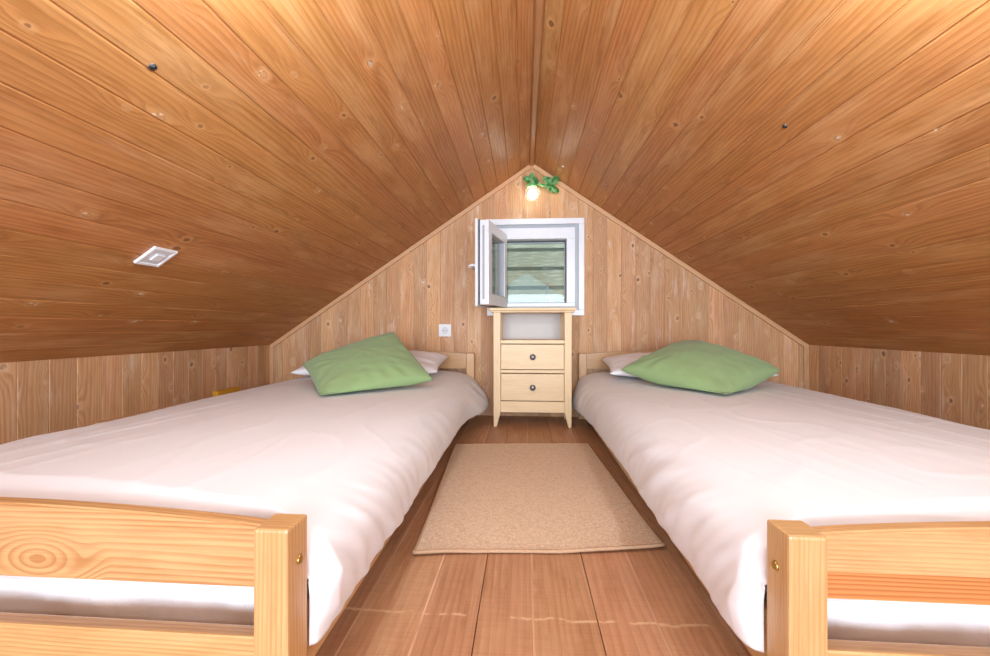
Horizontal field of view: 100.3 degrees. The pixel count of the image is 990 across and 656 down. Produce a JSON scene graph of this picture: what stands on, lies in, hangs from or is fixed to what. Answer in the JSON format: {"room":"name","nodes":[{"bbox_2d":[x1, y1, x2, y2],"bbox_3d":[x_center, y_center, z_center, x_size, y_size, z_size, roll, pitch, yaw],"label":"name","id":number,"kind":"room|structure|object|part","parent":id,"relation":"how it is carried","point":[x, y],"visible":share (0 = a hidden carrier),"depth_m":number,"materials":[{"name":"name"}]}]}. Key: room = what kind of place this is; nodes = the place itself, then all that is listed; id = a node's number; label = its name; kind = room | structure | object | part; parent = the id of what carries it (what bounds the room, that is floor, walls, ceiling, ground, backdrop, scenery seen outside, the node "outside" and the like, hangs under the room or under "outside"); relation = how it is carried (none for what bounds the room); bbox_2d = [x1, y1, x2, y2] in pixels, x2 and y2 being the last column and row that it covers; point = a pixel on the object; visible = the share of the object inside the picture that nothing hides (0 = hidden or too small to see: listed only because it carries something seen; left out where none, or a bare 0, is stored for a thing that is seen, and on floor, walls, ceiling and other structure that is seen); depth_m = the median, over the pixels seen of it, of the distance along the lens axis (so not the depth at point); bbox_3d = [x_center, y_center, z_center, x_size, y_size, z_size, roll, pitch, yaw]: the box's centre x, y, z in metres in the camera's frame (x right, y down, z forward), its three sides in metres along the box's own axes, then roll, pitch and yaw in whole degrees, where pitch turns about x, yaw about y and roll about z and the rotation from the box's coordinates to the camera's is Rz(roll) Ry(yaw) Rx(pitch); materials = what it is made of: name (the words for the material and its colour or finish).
{"room":"attic bedroom","nodes":[
{"label":"attic bedroom","id":0,"kind":"room"},
{"bbox_2d":[0,345,268,444],"bbox_3d":[-1.681,0.335,0.233,0.026,0.451,5.030,0,0,4],"label":"wall","id":1,"kind":"structure","parent":0,"point":[38,397],"depth_m":1.67,"materials":[{"name":"brown wood"}]},
{"bbox_2d":[94,384,268,423],"bbox_3d":[-1.523,0.465,2.170,0.018,0.190,1.116,0,0,4],"label":"baseboard","id":2,"kind":"structure","parent":1,"relation":"attached to","point":[267,384],"depth_m":1.79,"materials":[{"name":"brown wood"}]},
{"bbox_2d":[0,0,989,362],"bbox_3d":[0.028,-0.459,0.123,3.576,1.238,5.050,0,0,4],"label":"ceiling","id":3,"kind":"structure","parent":0,"point":[287,152],"depth_m":1.24,"materials":[{"name":"brown wood"}]},
{"bbox_2d":[148,63,157,70],"bbox_3d":[-0.681,-0.519,0.822,0.014,0.010,0.016,0,0,4],"label":"cap","id":4,"kind":"object","parent":3,"relation":"attached to","point":[153,67],"visible":1,"depth_m":0.82,"materials":[{"name":"black plastic"}]},
{"bbox_2d":[133,246,177,266],"bbox_3d":[-1.077,-0.226,1.314,0.074,0.053,0.086,0,0,4],"label":"light switch","id":5,"kind":"object","parent":3,"relation":"attached to","point":[156,256],"visible":1,"depth_m":1.30,"materials":[{"name":"white plastic"}]},
{"bbox_2d":[529,0,544,165],"bbox_3d":[0.057,-1.035,0.111,0.035,0.029,5.030,0,0,4],"label":"trim","id":6,"kind":"structure","parent":3,"relation":"attached to","point":[539,5],"depth_m":1.64,"materials":[{"name":"brown wood"}]},
{"bbox_2d":[315,415,751,655],"bbox_3d":[0.063,0.585,0.121,3.528,0.050,5.050,0,0,4],"label":"floor","id":7,"kind":"structure","parent":0,"point":[645,601],"depth_m":0.85,"materials":[{"name":"brown wood"}]},
{"bbox_2d":[213,387,239,396],"bbox_3d":[-1.443,0.444,2.221,0.030,0.232,0.170,0,0,4],"label":"wooden plank","id":8,"kind":"object","parent":7,"relation":"on","point":[233,389],"visible":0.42,"depth_m":2.20,"materials":[{"name":"yellow wood"}]},
{"bbox_2d":[0,350,474,655],"bbox_3d":[-0.691,0.349,1.602,0.993,0.422,2.060,0,0,4],"label":"bed","id":9,"kind":"object","parent":7,"relation":"on","point":[48,538],"visible":0.41,"depth_m":0.58,"materials":[{"name":"brown wood"}]},
{"bbox_3d":[-0.762,0.466,0.606,0.894,0.088,0.022,0,0,4],"label":"foot rail","id":10,"kind":"part","parent":9,"relation":"part of","materials":[{"name":"brown wood"}]},
{"bbox_3d":[-0.762,0.303,0.606,0.894,0.106,0.022,0,0,4],"label":"footboard","id":11,"kind":"part","parent":9,"relation":"part of","materials":[{"name":"brown wood"}]},
{"bbox_2d":[0,578,308,624],"bbox_3d":[-0.687,0.385,1.604,0.850,0.174,1.897,0,0,4],"label":"mattress","id":12,"kind":"object","parent":9,"relation":"on","point":[218,604],"visible":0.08,"depth_m":0.65,"materials":[{"name":"white fabric"}]},
{"bbox_2d":[0,370,488,645],"bbox_3d":[-0.643,0.365,1.593,1.082,0.228,1.941,0,0,4],"label":"bedspread","id":13,"kind":"object","parent":12,"relation":"on","point":[355,463],"visible":0.8,"depth_m":0.85,"materials":[{"name":"white fabric"}]},
{"bbox_2d":[303,332,433,394],"bbox_3d":[-0.572,0.131,1.800,0.485,0.221,0.459,0,0,-38],"label":"cushion","id":14,"kind":"object","parent":13,"relation":"on","point":[381,361],"visible":1,"depth_m":1.72,"materials":[{"name":"green fabric"}]},
{"bbox_2d":[291,350,448,374],"bbox_3d":[-0.661,0.184,2.322,0.765,0.121,0.440,0,0,4],"label":"pillow","id":15,"kind":"object","parent":13,"relation":"on","point":[430,361],"visible":0.27,"depth_m":2.22,"materials":[{"name":"white fabric"}]},
{"bbox_3d":[-0.293,0.412,0.567,0.048,0.295,0.050,0,0,4],"label":"leg","id":16,"kind":"part","parent":9,"relation":"part of","materials":[{"name":"brown wood"}]},
{"bbox_3d":[-0.215,0.444,1.570,0.024,0.097,1.962,0,0,4],"label":"rail","id":17,"kind":"part","parent":9,"relation":"part of","materials":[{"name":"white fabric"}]},
{"bbox_3d":[-0.622,0.195,2.605,0.894,0.114,0.022,0,0,4],"label":"headboard","id":18,"kind":"part","parent":9,"relation":"part of","materials":[{"name":"brown wood"}]},
{"bbox_3d":[-0.152,0.358,2.573,0.048,0.404,0.048,0,0,4],"label":"leg","id":19,"kind":"part","parent":9,"relation":"part of","materials":[{"name":"brown wood"}]},
{"bbox_2d":[489,307,575,427],"bbox_3d":[0.219,0.223,2.451,0.488,0.674,0.300,0,0,4],"label":"nightstand","id":20,"kind":"object","parent":7,"relation":"on","point":[532,347],"visible":1,"depth_m":2.33,"materials":[{"name":"beige wood"}]},
{"bbox_3d":[0.012,0.236,2.361,0.042,0.648,0.042,0,0,4],"label":"leg","id":21,"kind":"part","parent":20,"relation":"part of","materials":[{"name":"brown wood"}]},
{"bbox_3d":[0.028,0.236,2.588,0.042,0.648,0.042,0,0,4],"label":"leg","id":22,"kind":"part","parent":20,"relation":"part of","materials":[{"name":"brown wood"}]},
{"bbox_3d":[0.228,0.191,2.579,0.398,0.558,0.008,0,0,4],"label":"panel","id":23,"kind":"part","parent":20,"relation":"part of","materials":[{"name":"beige wood"}]},
{"bbox_2d":[501,339,563,343],"bbox_3d":[0.219,0.079,2.454,0.358,0.020,0.241,0,0,4],"label":"shelf","id":24,"kind":"object","parent":20,"relation":"attached to","point":[503,341],"depth_m":2.34,"materials":[{"name":"brown wood"}]},
{"bbox_3d":[0.219,0.335,2.448,0.354,0.151,0.236,0,0,4],"label":"drawer","id":25,"kind":"part","parent":20,"relation":"part of","materials":[{"name":"brown wood"}]},
{"bbox_3d":[0.219,0.163,2.448,0.354,0.140,0.236,0,0,4],"label":"drawer","id":26,"kind":"part","parent":20,"relation":"part of","materials":[{"name":"brown wood"}]},
{"bbox_3d":[0.212,0.246,2.344,0.358,0.018,0.024,0,0,4],"label":"divider rail","id":27,"kind":"part","parent":20,"relation":"part of","materials":[{"name":"brown wood"}]},
{"bbox_3d":[0.212,0.447,2.342,0.358,0.063,0.020,0,0,4],"label":"rail","id":28,"kind":"part","parent":20,"relation":"part of","materials":[{"name":"brown wood"}]},
{"bbox_3d":[0.427,0.236,2.560,0.042,0.648,0.042,0,0,4],"label":"leg","id":29,"kind":"part","parent":20,"relation":"part of","materials":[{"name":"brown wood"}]},
{"bbox_3d":[0.411,0.236,2.333,0.042,0.648,0.042,0,0,4],"label":"leg","id":30,"kind":"part","parent":20,"relation":"part of","materials":[{"name":"brown wood"}]},
{"bbox_2d":[412,443,664,554],"bbox_3d":[0.123,0.551,1.492,0.642,0.017,0.978,0,0,1],"label":"rug","id":31,"kind":"object","parent":7,"relation":"on","point":[497,497],"visible":1,"depth_m":1.28,"materials":[{"name":"beige carpet"}]},
{"bbox_2d":[578,351,989,655],"bbox_3d":[0.935,0.349,1.518,0.988,0.422,2.060,0,0,4],"label":"bed","id":32,"kind":"object","parent":7,"relation":"on","point":[923,562],"visible":0.22,"depth_m":0.54,"materials":[{"name":"brown wood"}]},
{"bbox_3d":[0.540,0.358,2.554,0.048,0.404,0.048,0,0,4],"label":"leg","id":33,"kind":"part","parent":32,"relation":"part of","materials":[{"name":"brown wood"}]},
{"bbox_3d":[1.008,0.195,2.521,0.889,0.114,0.022,0,0,4],"label":"headboard","id":34,"kind":"part","parent":32,"relation":"part of","materials":[{"name":"brown wood"}]},
{"bbox_3d":[0.462,0.444,1.552,0.024,0.097,1.962,0,0,4],"label":"rail","id":35,"kind":"part","parent":32,"relation":"part of","materials":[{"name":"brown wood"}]},
{"bbox_3d":[0.399,0.412,0.548,0.048,0.295,0.050,0,0,4],"label":"leg","id":36,"kind":"part","parent":32,"relation":"part of","materials":[{"name":"brown wood"}]},
{"bbox_2d":[765,585,989,646],"bbox_3d":[0.935,0.385,1.519,0.850,0.174,1.898,0,0,4],"label":"mattress","id":37,"kind":"object","parent":32,"relation":"on","point":[857,620],"visible":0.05,"depth_m":0.60,"materials":[{"name":"white fabric"}]},
{"bbox_2d":[572,372,989,652],"bbox_3d":[0.915,0.366,1.514,1.033,0.230,1.942,0,0,4],"label":"bedspread","id":38,"kind":"object","parent":37,"relation":"on","point":[712,469],"visible":0.75,"depth_m":0.84,"materials":[{"name":"white fabric"}]},
{"bbox_2d":[602,352,776,376],"bbox_3d":[0.976,0.189,2.227,0.795,0.109,0.460,0,0,4],"label":"pillow","id":39,"kind":"object","parent":38,"relation":"on","point":[615,363],"visible":0.24,"depth_m":2.18,"materials":[{"name":"white fabric"}]},
{"bbox_2d":[621,340,779,393],"bbox_3d":[0.908,0.151,1.823,0.455,0.182,0.507,0,0,-30],"label":"cushion","id":40,"kind":"object","parent":38,"relation":"on","point":[689,364],"visible":1,"depth_m":1.71,"materials":[{"name":"green fabric"}]},
{"bbox_3d":[0.867,0.303,0.521,0.889,0.106,0.022,0,0,4],"label":"footboard","id":41,"kind":"part","parent":32,"relation":"part of","materials":[{"name":"beige wood"}]},
{"bbox_3d":[0.867,0.466,0.521,0.889,0.088,0.022,0,0,4],"label":"foot rail","id":42,"kind":"part","parent":32,"relation":"part of","materials":[{"name":"brown wood"}]},
{"bbox_2d":[274,168,803,416],"bbox_3d":[0.204,-0.218,2.640,3.438,1.677,0.035,0,0,4],"label":"wall","id":43,"kind":"structure","parent":0,"point":[637,298],"depth_m":2.61,"materials":[{"name":"brown wood"}]},
{"bbox_2d":[269,346,273,383],"bbox_3d":[-1.478,0.337,2.734,0.028,0.447,0.012,0,0,4],"label":"trim","id":44,"kind":"structure","parent":43,"relation":"attached to","point":[271,350],"depth_m":2.73,"materials":[{"name":"brown wood"}]},
{"bbox_2d":[269,165,531,347],"bbox_3d":[-0.622,-0.455,2.672,1.742,1.179,0.016,0,0,4],"label":"trim","id":45,"kind":"structure","parent":43,"relation":"attached to","point":[528,167],"depth_m":2.66,"materials":[{"name":"brown wood"}]},
{"bbox_2d":[439,324,450,336],"bbox_3d":[-0.322,0.015,2.653,0.080,0.080,0.012,0,0,4],"label":"power socket","id":46,"kind":"object","parent":43,"relation":"attached to","point":[444,329],"visible":1,"depth_m":2.65,"materials":[{"name":"white plastic"}]},
{"bbox_2d":[468,218,583,315],"bbox_3d":[0.143,-0.384,2.557,0.760,0.611,0.378,0,0,-30],"label":"window","id":47,"kind":"structure","parent":43,"relation":"in","point":[492,239],"depth_m":2.59,"materials":[{"name":"white plastic"}]},
{"bbox_3d":[-0.120,-0.359,2.336,0.055,0.080,0.116,0,0,4],"label":"handle","id":48,"kind":"part","parent":47,"relation":"part of","materials":[{"name":"white plastic"}]},
{"bbox_3d":[-0.007,-0.359,2.433,0.060,0.462,0.392,0,0,17],"label":"sash","id":49,"kind":"part","parent":47,"relation":"part of","materials":[{"name":"white plastic"}]},
{"bbox_2d":[507,244,563,302],"bbox_3d":[0.274,-0.330,2.757,0.640,0.660,0.072,0,0,4],"label":"window shutter","id":50,"kind":"object","parent":47,"relation":"attached to","point":[535,272],"visible":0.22,"depth_m":2.75,"materials":[{"name":"wood"}]},
{"bbox_3d":[0.259,-0.357,2.688,0.435,0.439,0.020,0,0,4],"label":"frame","id":51,"kind":"part","parent":47,"relation":"part of","materials":[{"name":"grey plastic"}]},
{"bbox_3d":[0.256,-0.384,2.640,0.499,0.499,0.067,0,0,4],"label":"frame","id":52,"kind":"part","parent":47,"relation":"part of","materials":[{"name":"white plastic"}]},
{"bbox_2d":[523,173,558,201],"bbox_3d":[0.281,-0.864,2.546,0.230,0.184,0.098,0,0,-27],"label":"wall lamp","id":53,"kind":"object","parent":43,"relation":"attached to","point":[531,180],"visible":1,"depth_m":2.53,"materials":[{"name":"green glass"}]},
{"bbox_3d":[0.229,-0.817,2.520,0.056,0.064,0.056,0,0,4],"label":"bulb","id":54,"kind":"part","parent":53,"relation":"part of","materials":[{"name":"white glass"}]},
{"bbox_2d":[532,164,808,347],"bbox_3d":[1.058,-0.461,2.554,1.680,1.169,0.016,0,0,4],"label":"trim","id":55,"kind":"structure","parent":43,"relation":"attached to","point":[535,167],"depth_m":2.54,"materials":[{"name":"brown wood"}]},
{"bbox_2d":[804,347,808,389],"bbox_3d":[1.884,0.332,2.498,0.028,0.457,0.012,0,0,4],"label":"trim","id":56,"kind":"structure","parent":43,"relation":"attached to","point":[806,350],"depth_m":2.49,"materials":[{"name":"brown wood"}]},
{"bbox_2d":[809,345,989,429],"bbox_3d":[1.735,0.330,-0.006,0.026,0.461,5.030,0,0,4],"label":"wall","id":57,"kind":"structure","parent":0,"point":[952,387],"depth_m":1.84,"materials":[{"name":"brown wood"}]}
]}

